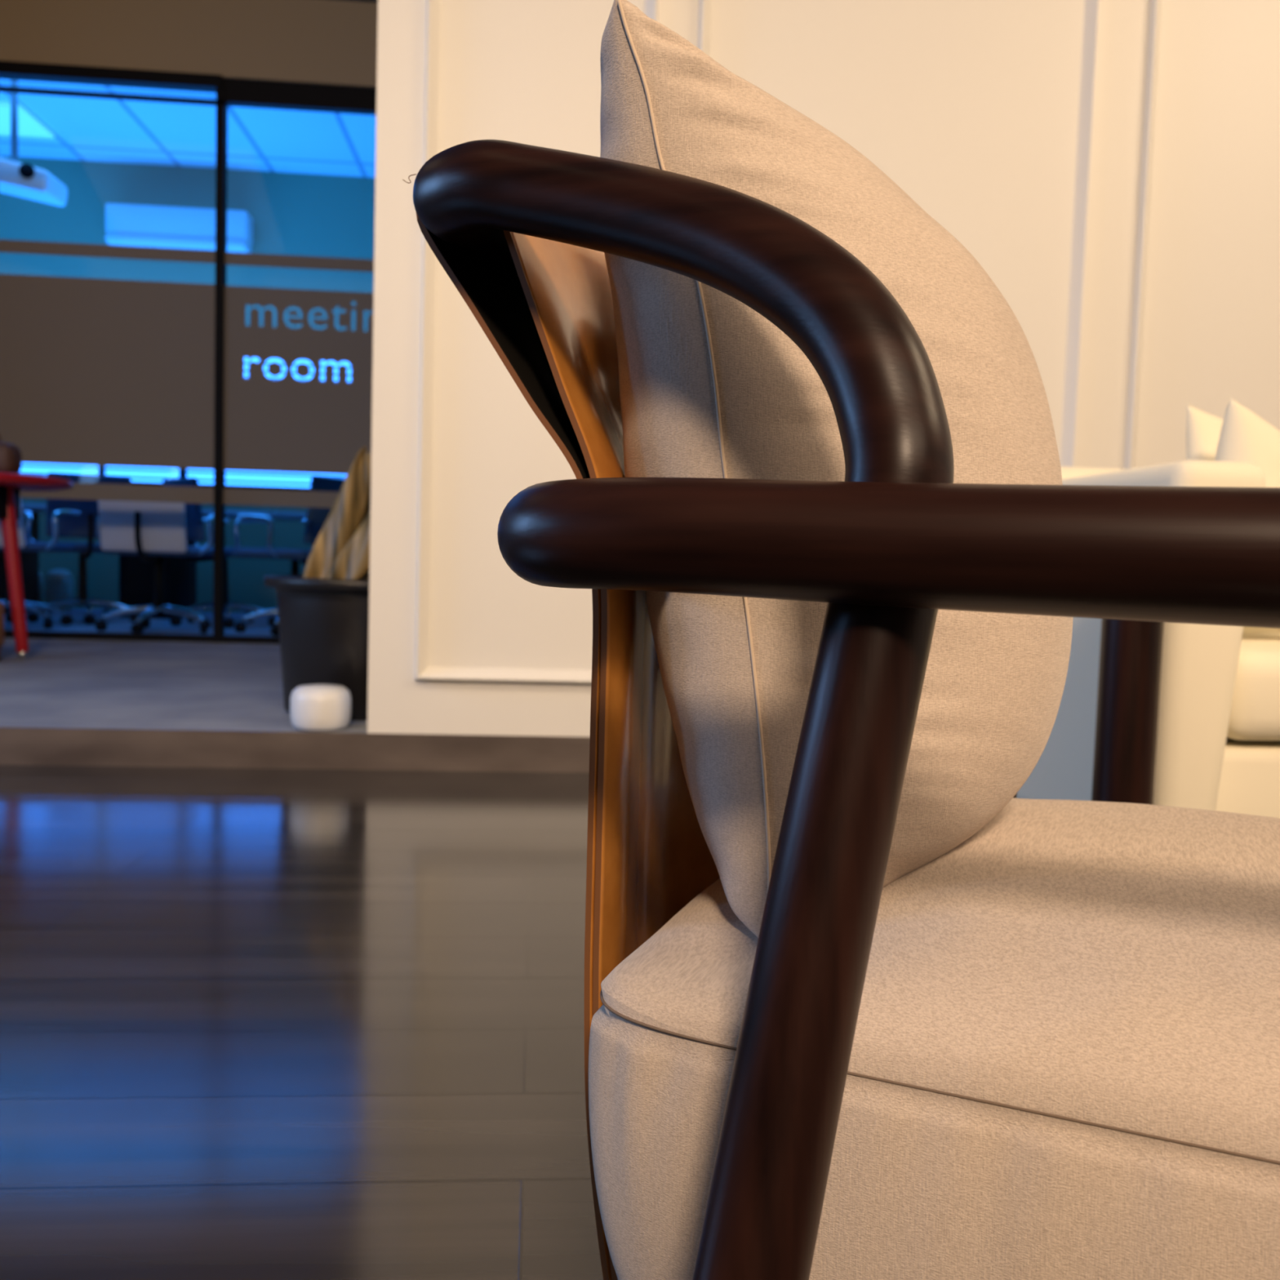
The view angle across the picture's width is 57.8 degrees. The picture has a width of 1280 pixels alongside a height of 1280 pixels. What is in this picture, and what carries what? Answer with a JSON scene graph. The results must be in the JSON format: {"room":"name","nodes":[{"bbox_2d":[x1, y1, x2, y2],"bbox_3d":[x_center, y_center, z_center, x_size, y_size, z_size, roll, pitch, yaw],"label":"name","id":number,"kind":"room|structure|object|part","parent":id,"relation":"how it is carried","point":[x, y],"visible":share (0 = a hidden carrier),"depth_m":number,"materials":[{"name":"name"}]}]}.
{"room":"office lounge","nodes":[
{"label":"office lounge","id":0,"kind":"room"},
{"bbox_2d":[0,608,367,733],"bbox_3d":[-0.954,0.134,6.096,9.200,0.192,6.134,1,4,-5],"label":"floor","id":1,"kind":"structure","parent":0,"point":[68,683],"depth_m":4.09,"materials":[{"name":"grey carpet"}]},
{"bbox_2d":[0,602,4,661],"bbox_3d":[-2.648,-0.030,4.574,0.185,0.235,0.200,1,4,-5],"label":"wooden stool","id":2,"kind":"object","parent":1,"relation":"on","point":[2,604],"visible":1,"depth_m":4.66,"materials":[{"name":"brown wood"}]},
{"bbox_2d":[0,471,73,658],"bbox_3d":[-2.769,-0.299,4.715,0.840,0.744,0.840,1,4,-5],"label":"side table","id":3,"kind":"object","parent":1,"relation":"on","point":[11,485],"visible":1,"depth_m":4.71,"materials":[{"name":"red paint"}]},
{"bbox_2d":[0,435,22,473],"bbox_3d":[-2.646,-0.760,4.695,0.245,0.186,0.140,1,4,-5],"label":"bag","id":4,"kind":"object","parent":3,"relation":"on","point":[11,456],"visible":0.89,"depth_m":4.66,"materials":[{"name":"brown leather"}]},
{"bbox_3d":[-2.560,-0.290,4.735,0.118,0.687,0.060,1,4,-5],"label":"leg","id":5,"kind":"part","parent":3,"relation":"part of","materials":[{"name":"red paint"}]},
{"bbox_2d":[0,497,79,628],"bbox_3d":[-3.588,-0.451,6.588,0.642,0.748,0.612,2,4,6],"label":"office chair","id":6,"kind":"object","parent":1,"relation":"on","point":[54,546],"visible":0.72,"depth_m":6.53,"materials":[{"name":"blue fabric"}]},
{"bbox_3d":[-3.611,-0.174,6.475,0.044,0.089,0.276,2,4,6],"label":"leg","id":7,"kind":"part","parent":6,"relation":"part of","materials":[{"name":"silver metal"}]},
{"bbox_3d":[-3.605,-0.661,6.361,0.460,0.300,0.081,2,4,6],"label":"backrest","id":8,"kind":"part","parent":6,"relation":"part of","materials":[{"name":"white fabric"}]},
{"bbox_3d":[-3.451,-0.175,6.562,0.276,0.089,0.044,4,4,27],"label":"leg","id":9,"kind":"part","parent":6,"relation":"part of","materials":[{"name":"silver metal"}]},
{"bbox_3d":[-3.580,-0.537,6.625,0.480,0.060,0.470,2,4,6],"label":"seat","id":10,"kind":"part","parent":6,"relation":"part of","materials":[{"name":"blue fabric"}]},
{"bbox_3d":[-3.481,-0.188,6.746,0.044,0.089,0.276,5,5,45],"label":"leg","id":11,"kind":"part","parent":6,"relation":"part of","materials":[{"name":"silver metal"}]},
{"bbox_3d":[-3.301,-0.626,6.618,0.091,0.239,0.239,2,4,6],"label":"armrest","id":12,"kind":"part","parent":6,"relation":"part of","materials":[{"name":"silver metal"}]},
{"bbox_2d":[39,571,44,603],"bbox_3d":[-4.420,-0.368,8.389,0.190,0.300,0.190,1,4,-5],"label":"waste bin","id":13,"kind":"object","parent":1,"relation":"on","point":[41,580],"visible":0.16,"depth_m":8.38,"materials":[{"name":"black plastic"}]},
{"bbox_2d":[44,568,74,610],"bbox_3d":[-4.209,-0.363,8.408,0.190,0.300,0.190,1,4,-5],"label":"waste bin","id":14,"kind":"object","parent":1,"relation":"on","point":[59,583],"visible":0.87,"depth_m":8.34,"materials":[{"name":"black plastic"}]},
{"bbox_3d":[-4.205,-0.481,8.400,0.176,0.064,0.176,1,4,-5],"label":"bin lid","id":15,"kind":"part","parent":14,"relation":"part of","materials":[{"name":"green plastic"}]},
{"bbox_2d":[22,471,139,624],"bbox_3d":[-3.447,-0.561,7.179,0.642,0.898,0.612,-1,5,-34],"label":"office chair","id":16,"kind":"object","parent":1,"relation":"on","point":[84,525],"visible":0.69,"depth_m":6.97,"materials":[{"name":"blue fabric"}]},
{"bbox_3d":[-3.713,-0.669,7.080,0.091,0.239,0.239,-1,5,-34],"label":"armrest","id":17,"kind":"part","parent":16,"relation":"part of","materials":[{"name":"silver metal"}]},
{"bbox_3d":[-3.574,-0.215,7.105,0.268,0.089,0.111,-1,5,-34],"label":"leg","id":18,"kind":"part","parent":16,"relation":"part of","materials":[{"name":"silver metal"}]},
{"bbox_3d":[-3.384,-0.208,7.093,0.044,0.089,0.276,-1,5,-34],"label":"leg","id":19,"kind":"part","parent":16,"relation":"part of","materials":[{"name":"silver metal"}]},
{"bbox_3d":[-3.470,-0.573,7.214,0.480,0.060,0.470,-1,5,-34],"label":"seat","id":20,"kind":"part","parent":16,"relation":"part of","materials":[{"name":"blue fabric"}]},
{"bbox_3d":[-3.311,-0.803,6.972,0.460,0.380,0.093,-1,5,-34],"label":"backrest","id":21,"kind":"part","parent":16,"relation":"part of","materials":[{"name":"blue fabric"}]},
{"bbox_3d":[-3.467,-0.230,7.383,0.044,0.089,0.276,2,4,1],"label":"leg","id":22,"kind":"part","parent":16,"relation":"part of","materials":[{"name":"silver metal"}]},
{"bbox_3d":[-3.319,-0.218,7.270,0.276,0.089,0.044,1,4,-17],"label":"leg","id":23,"kind":"part","parent":16,"relation":"part of","materials":[{"name":"silver metal"}]},
{"bbox_2d":[0,503,306,618],"bbox_3d":[-3.074,-0.525,8.064,3.900,0.735,0.840,1,4,-5],"label":"conference table","id":24,"kind":"object","parent":1,"relation":"on","point":[136,576],"visible":0.13,"depth_m":7.77,"materials":[{"name":"blue laminate"}]},
{"bbox_2d":[94,500,213,633],"bbox_3d":[-2.725,-0.422,6.545,0.642,0.748,0.612,2,4,-2],"label":"office chair","id":25,"kind":"object","parent":1,"relation":"on","point":[156,530],"visible":0.93,"depth_m":6.31,"materials":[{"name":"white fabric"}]},
{"bbox_3d":[-2.998,-0.615,6.595,0.091,0.239,0.239,2,4,-2],"label":"armrest","id":26,"kind":"part","parent":25,"relation":"part of","materials":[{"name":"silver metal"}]},
{"bbox_3d":[-2.884,-0.157,6.541,0.268,0.089,0.111,2,4,-2],"label":"leg","id":27,"kind":"part","parent":25,"relation":"part of","materials":[{"name":"silver metal"}]},
{"bbox_3d":[-2.710,-0.631,6.316,0.460,0.300,0.081,2,4,-2],"label":"backrest","id":28,"kind":"part","parent":25,"relation":"part of","materials":[{"name":"white fabric"}]},
{"bbox_3d":[-2.729,-0.145,6.431,0.044,0.089,0.276,2,4,-2],"label":"leg","id":29,"kind":"part","parent":25,"relation":"part of","materials":[{"name":"silver metal"}]},
{"bbox_3d":[-2.724,-0.509,6.582,0.480,0.060,0.470,2,4,-2],"label":"seat","id":30,"kind":"part","parent":25,"relation":"part of","materials":[{"name":"blue fabric"}]},
{"bbox_3d":[-2.581,-0.148,6.549,0.276,0.089,0.044,3,4,15],"label":"leg","id":31,"kind":"part","parent":25,"relation":"part of","materials":[{"name":"silver metal"}]},
{"bbox_3d":[-2.647,-0.162,6.723,0.044,0.089,0.276,4,4,33],"label":"leg","id":32,"kind":"part","parent":25,"relation":"part of","materials":[{"name":"silver metal"}]},
{"bbox_3d":[-2.447,-0.600,6.617,0.091,0.239,0.239,2,4,-2],"label":"armrest","id":33,"kind":"part","parent":25,"relation":"part of","materials":[{"name":"silver metal"}]},
{"bbox_2d":[4,78,376,644],"bbox_3d":[-2.250,-1.387,5.839,6.500,2.799,0.070,1,4,-5],"label":"window","id":34,"kind":"structure","parent":1,"relation":"on","point":[228,104],"depth_m":5.80,"materials":[{"name":"black metal"}]},
{"bbox_2d":[0,60,227,634],"bbox_3d":[-3.786,-1.446,5.694,3.412,2.772,0.080,1,4,-5],"label":"window","id":35,"kind":"structure","parent":34,"relation":"attached to","point":[0,75],"depth_m":5.68,"materials":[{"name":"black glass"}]},
{"bbox_2d":[0,273,214,469],"bbox_3d":[-3.812,-1.362,5.688,3.364,0.921,0.002,1,4,-5],"label":"film","id":36,"kind":"structure","parent":35,"relation":"attached to","point":[94,371],"depth_m":5.79,"materials":[{"name":"plastic"}]},
{"bbox_2d":[0,239,215,263],"bbox_3d":[-3.794,-1.956,5.649,3.364,0.063,0.002,1,4,-5],"label":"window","id":37,"kind":"structure","parent":35,"relation":"attached to","point":[6,246],"depth_m":5.75,"materials":[{"name":"glass"}]},
{"bbox_2d":[20,482,213,503],"bbox_3d":[-3.830,-0.771,5.727,3.364,0.083,0.002,1,4,-5],"label":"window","id":38,"kind":"structure","parent":35,"relation":"attached to","point":[95,491],"depth_m":5.84,"materials":[{"name":"glass"}]},
{"bbox_2d":[223,488,338,507],"bbox_3d":[-0.576,-0.694,6.034,3.098,0.083,0.002,1,4,-5],"label":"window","id":39,"kind":"structure","parent":34,"relation":"attached to","point":[238,496],"depth_m":5.92,"materials":[{"name":"glass"}]},
{"bbox_2d":[223,285,373,474],"bbox_3d":[-0.558,-1.285,5.994,3.098,0.921,0.002,1,4,-5],"label":"film","id":40,"kind":"structure","parent":34,"relation":"attached to","point":[287,424],"depth_m":5.89,"materials":[{"name":"plastic"}]},
{"bbox_2d":[224,251,373,272],"bbox_3d":[-0.540,-1.878,5.956,3.098,0.063,0.002,1,4,-5],"label":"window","id":41,"kind":"structure","parent":34,"relation":"attached to","point":[230,258],"depth_m":5.85,"materials":[{"name":"glass"}]},
{"bbox_2d":[162,477,277,628],"bbox_3d":[-2.630,-0.542,7.260,0.612,0.898,0.642,-2,5,-43],"label":"office chair","id":42,"kind":"object","parent":1,"relation":"on","point":[194,521],"visible":0.5,"depth_m":7.06,"materials":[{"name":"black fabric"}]},
{"bbox_3d":[-2.789,-0.795,7.085,0.093,0.380,0.460,-2,5,-43],"label":"backrest","id":43,"kind":"part","parent":42,"relation":"part of","materials":[{"name":"blue fabric"}]},
{"bbox_3d":[-2.736,-0.195,7.192,0.276,0.089,0.044,-2,5,-43],"label":"leg","id":44,"kind":"part","parent":42,"relation":"part of","materials":[{"name":"silver metal"}]},
{"bbox_3d":[-2.764,-0.668,7.502,0.239,0.239,0.091,-2,5,-43],"label":"armrest","id":45,"kind":"part","parent":42,"relation":"part of","materials":[{"name":"silver metal"}]},
{"bbox_3d":[-2.599,-0.552,7.288,0.470,0.060,0.480,-2,5,-43],"label":"seat","id":46,"kind":"part","parent":42,"relation":"part of","materials":[{"name":"blue fabric"}]},
{"bbox_3d":[-2.558,-0.188,7.156,0.044,0.089,0.276,0,4,-23],"label":"leg","id":47,"kind":"part","parent":42,"relation":"part of","materials":[{"name":"silver metal"}]},
{"bbox_3d":[-2.586,-0.208,7.456,0.044,0.089,0.276,3,4,13],"label":"leg","id":48,"kind":"part","parent":42,"relation":"part of","materials":[{"name":"silver metal"}]},
{"bbox_3d":[-2.385,-0.631,7.104,0.239,0.239,0.091,-2,5,-43],"label":"armrest","id":49,"kind":"part","parent":42,"relation":"part of","materials":[{"name":"silver metal"}]},
{"bbox_3d":[-2.466,-0.196,7.321,0.234,0.089,0.186,-2,5,-43],"label":"leg","id":50,"kind":"part","parent":42,"relation":"part of","materials":[{"name":"silver metal"}]},
{"bbox_2d":[234,475,344,635],"bbox_3d":[-1.982,-0.488,6.743,0.612,0.898,0.642,3,4,19],"label":"office chair","id":51,"kind":"object","parent":1,"relation":"on","point":[316,517],"visible":0.41,"depth_m":6.50,"materials":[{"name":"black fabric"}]},
{"bbox_3d":[-2.140,-0.583,6.501,0.239,0.239,0.091,3,4,19],"label":"armrest","id":52,"kind":"part","parent":51,"relation":"part of","materials":[{"name":"silver metal"}]},
{"bbox_3d":[-2.168,-0.148,6.734,0.238,0.089,0.181,3,4,19],"label":"leg","id":53,"kind":"part","parent":51,"relation":"part of","materials":[{"name":"silver metal"}]},
{"bbox_3d":[-2.022,-0.499,6.756,0.470,0.060,0.480,3,4,19],"label":"seat","id":54,"kind":"part","parent":51,"relation":"part of","materials":[{"name":"blue fabric"}]},
{"bbox_3d":[-2.029,-0.136,6.616,0.044,0.089,0.276,2,4,4],"label":"leg","id":55,"kind":"part","parent":51,"relation":"part of","materials":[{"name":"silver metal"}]},
{"bbox_3d":[-1.758,-0.735,6.650,0.093,0.380,0.460,3,4,19],"label":"backrest","id":56,"kind":"part","parent":51,"relation":"part of","materials":[{"name":"blue fabric"}]},
{"bbox_2d":[263,575,369,720],"bbox_3d":[-0.839,0.016,3.439,0.530,0.401,0.530,1,4,-5],"label":"planter","id":57,"kind":"object","parent":1,"relation":"on","point":[323,624],"visible":0.42,"depth_m":3.23,"materials":[{"name":"grey plastic"}]},
{"bbox_2d":[302,446,371,579],"bbox_3d":[-0.757,-0.431,3.394,0.416,0.591,0.376,1,4,-5],"label":"potted plant","id":58,"kind":"object","parent":57,"relation":"on","point":[341,548],"visible":0.3,"depth_m":3.29,"materials":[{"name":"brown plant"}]},
{"bbox_2d":[289,684,351,731],"bbox_3d":[-0.856,0.179,3.111,0.158,0.117,0.158,1,4,-5],"label":"smart speaker","id":59,"kind":"object","parent":1,"relation":"on","point":[315,707],"visible":1,"depth_m":3.05},
{"bbox_2d":[0,155,375,613],"bbox_3d":[-1.165,-1.872,8.976,9.200,3.800,0.100,1,4,-5],"label":"wall","id":60,"kind":"structure","parent":0,"point":[292,214],"depth_m":8.70,"materials":[{"name":"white paint"}]},
{"bbox_2d":[18,462,103,476],"bbox_3d":[-4.541,-1.748,8.604,1.077,1.160,0.059,1,4,-5],"label":"window","id":61,"kind":"structure","parent":60,"relation":"in","point":[33,468],"depth_m":8.66,"materials":[{"name":"blue glass"}]},
{"bbox_3d":[-4.543,-1.749,8.619,1.077,1.160,0.029,1,4,-5],"label":"frame","id":62,"kind":"part","parent":61,"relation":"part of","materials":[{"name":"black metal"}]},
{"bbox_2d":[102,465,184,485],"bbox_3d":[-3.728,-1.728,8.678,0.621,1.160,0.059,1,4,-5],"label":"window","id":63,"kind":"structure","parent":60,"relation":"in","point":[138,475],"depth_m":8.72,"materials":[{"name":"blue glass"}]},
{"bbox_2d":[102,466,178,479],"bbox_3d":[-3.726,-1.739,8.660,0.541,1.070,0.025,1,4,-5],"label":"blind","id":64,"kind":"object","parent":63,"relation":"attached to","point":[133,473],"depth_m":8.71,"materials":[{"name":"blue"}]},
{"bbox_2d":[105,203,253,253],"bbox_3d":[-3.385,-3.017,8.532,1.005,0.290,0.215,1,4,-5],"label":"air conditioner","id":65,"kind":"object","parent":60,"relation":"attached to","point":[126,224],"visible":0.9,"depth_m":8.44,"materials":[{"name":"white plastic"}]},
{"bbox_2d":[184,357,351,490],"bbox_3d":[-2.763,-1.705,8.765,1.370,1.160,0.059,1,4,-5],"label":"window","id":66,"kind":"structure","parent":60,"relation":"in","point":[233,478],"depth_m":8.78,"materials":[{"name":"blue"}]},
{"bbox_3d":[-2.764,-1.706,8.780,1.370,1.160,0.029,1,4,-5],"label":"frame","id":67,"kind":"part","parent":66,"relation":"part of","materials":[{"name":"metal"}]},
{"bbox_2d":[0,79,376,177],"bbox_3d":[-2.776,-3.458,7.215,5.600,0.100,2.900,1,4,-5],"label":"ceiling","id":68,"kind":"structure","parent":0,"point":[83,129],"depth_m":7.94,"materials":[{"name":"tile"}]},
{"bbox_2d":[0,102,54,137],"bbox_3d":[-4.332,-3.477,7.730,0.600,0.020,0.560,1,4,-5],"label":"ceiling light panel","id":69,"kind":"object","parent":68,"relation":"attached to","point":[28,125],"visible":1,"depth_m":7.80,"materials":[{"name":"white"}]},
{"bbox_2d":[0,80,67,206],"bbox_3d":[-3.772,-3.029,6.897,0.599,0.774,0.335,1,4,-5],"label":"projector","id":70,"kind":"object","parent":68,"relation":"hanging from","point":[24,180],"visible":0.77,"depth_m":6.84,"materials":[{"name":"white plastic"}]},
{"bbox_3d":[-3.778,-2.771,6.922,0.600,0.182,0.320,9,3,-6],"label":"casing","id":71,"kind":"part","parent":70,"relation":"part of","materials":[{"name":"white plastic"}]},
{"bbox_2d":[0,0,377,88],"bbox_3d":[-2.202,-3.091,5.761,6.500,0.605,0.140,1,4,-5],"label":"wall","id":72,"kind":"structure","parent":0,"point":[331,42],"depth_m":5.71,"materials":[{"name":"beige paint"}]},
{"bbox_2d":[0,764,603,1279],"bbox_3d":[-0.367,0.638,-0.560,9.200,0.100,7.265,1,4,-5],"label":"floor","id":73,"kind":"structure","parent":0,"point":[255,1024],"depth_m":1.38,"materials":[{"name":"brown wood"}]},
{"bbox_2d":[402,139,1279,1279],"bbox_3d":[0.333,0.117,0.723,0.950,0.814,0.825,3,4,24],"label":"armchair","id":74,"kind":"object","parent":73,"relation":"on","point":[1047,1047],"visible":0.87,"depth_m":0.53,"materials":[{"name":"beige fabric"}]},
{"bbox_3d":[0.085,-0.180,0.819,0.357,0.240,0.576,3,4,24],"label":"rail","id":75,"kind":"part","parent":74,"relation":"part of","materials":[{"name":"brown wood"}]},
{"bbox_3d":[0.053,0.244,0.494,0.178,0.572,0.050,-2,5,-40],"label":"leg","id":76,"kind":"part","parent":74,"relation":"part of","materials":[{"name":"brown wood"}]},
{"bbox_2d":[600,0,1072,937],"bbox_3d":[0.140,-0.105,0.800,0.306,0.536,0.354,3,4,24],"label":"throw pillow","id":77,"kind":"object","parent":74,"relation":"on","point":[710,387],"visible":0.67,"depth_m":0.67,"materials":[{"name":"beige fabric"}]},
{"bbox_3d":[0.395,-0.044,0.687,0.785,0.059,0.655,3,4,24],"label":"arm rail","id":78,"kind":"part","parent":74,"relation":"part of","materials":[{"name":"brown wood"}]},
{"bbox_2d":[588,798,1279,1279],"bbox_3d":[0.401,0.246,0.699,0.755,0.236,0.534,3,4,24],"label":"seat cushion","id":79,"kind":"object","parent":74,"relation":"on","point":[1064,1062],"depth_m":0.54,"materials":[{"name":"beige fabric"}]},
{"bbox_2d":[1016,459,1279,817],"bbox_3d":[1.073,0.088,1.894,1.036,0.761,0.797,1,4,-5],"label":"armchair","id":80,"kind":"object","parent":73,"relation":"on","point":[1161,713],"visible":0.25,"depth_m":1.50,"materials":[{"name":"beige fabric"}]},
{"bbox_3d":[0.624,0.165,1.495,0.074,0.634,0.074,1,4,-5],"label":"leg","id":81,"kind":"part","parent":80,"relation":"part of","materials":[{"name":"brown wood"}]},
{"bbox_3d":[1.048,-0.019,2.204,0.860,0.590,0.160,1,4,-5],"label":"backrest","id":82,"kind":"part","parent":80,"relation":"part of","materials":[{"name":"beige fabric"}]},
{"bbox_2d":[1186,403,1223,461],"bbox_3d":[1.051,-0.223,1.995,0.347,0.347,0.117,0,4,-22],"label":"pillow","id":83,"kind":"object","parent":80,"relation":"on","point":[1203,429],"visible":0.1,"depth_m":1.94,"materials":[{"name":"beige fabric"}]},
{"bbox_2d":[1214,396,1279,631],"bbox_3d":[1.012,-0.176,1.848,0.402,0.399,0.157,-2,5,-42],"label":"pillow","id":84,"kind":"object","parent":80,"relation":"on","point":[1245,436],"visible":0.13,"depth_m":1.77,"materials":[{"name":"beige fabric"}]},
{"bbox_3d":[1.072,0.216,1.876,0.708,0.165,0.570,1,4,-5],"label":"seat","id":85,"kind":"part","parent":80,"relation":"part of","materials":[{"name":"beige fabric"}]},
{"bbox_2d":[1226,631,1279,740],"bbox_3d":[1.077,0.064,1.856,0.638,0.123,0.590,1,4,-5],"label":"seat cushion","id":86,"kind":"object","parent":80,"relation":"on","point":[1255,713],"depth_m":1.54,"materials":[{"name":"beige fabric"}]},
{"bbox_2d":[342,0,377,3],"bbox_3d":[-0.403,-2.861,0.774,9.200,0.100,10.400,1,4,-5],"label":"ceiling","id":87,"kind":"structure","parent":0,"point":[366,1],"depth_m":5.75,"materials":[{"name":"grey paint"}]},
{"bbox_2d":[367,0,1279,737],"bbox_3d":[1.640,-1.453,3.191,4.632,3.504,0.138,1,4,-5],"label":"wall","id":88,"kind":"structure","parent":0,"point":[971,108],"depth_m":3.05,"materials":[{"name":"white paint"}]},
{"bbox_2d":[0,726,590,773],"bbox_3d":[-0.682,0.292,3.038,9.200,0.096,0.012,1,4,-5],"label":"step","id":89,"kind":"structure","parent":88,"relation":"attached to","point":[38,746],"depth_m":3.01,"materials":[{"name":"wood"}]},
{"bbox_2d":[414,0,658,684],"bbox_3d":[-0.256,-1.215,2.957,0.587,2.662,0.026,1,4,-5],"label":"trim","id":90,"kind":"structure","parent":88,"relation":"attached to","point":[422,670],"depth_m":2.98,"materials":[{"name":"white paint"}]},
{"bbox_2d":[697,0,1099,466],"bbox_3d":[0.668,-1.193,3.040,1.062,2.662,0.026,1,4,-5],"label":"trim","id":91,"kind":"structure","parent":88,"relation":"attached to","point":[1091,7],"depth_m":3.09,"materials":[{"name":"white paint"}]},
{"bbox_2d":[1122,0,1162,469],"bbox_3d":[2.044,-1.159,3.164,1.418,2.662,0.026,1,4,-5],"label":"trim","id":92,"kind":"structure","parent":88,"relation":"attached to","point":[1155,6],"depth_m":3.11,"materials":[{"name":"white paint"}]}
]}

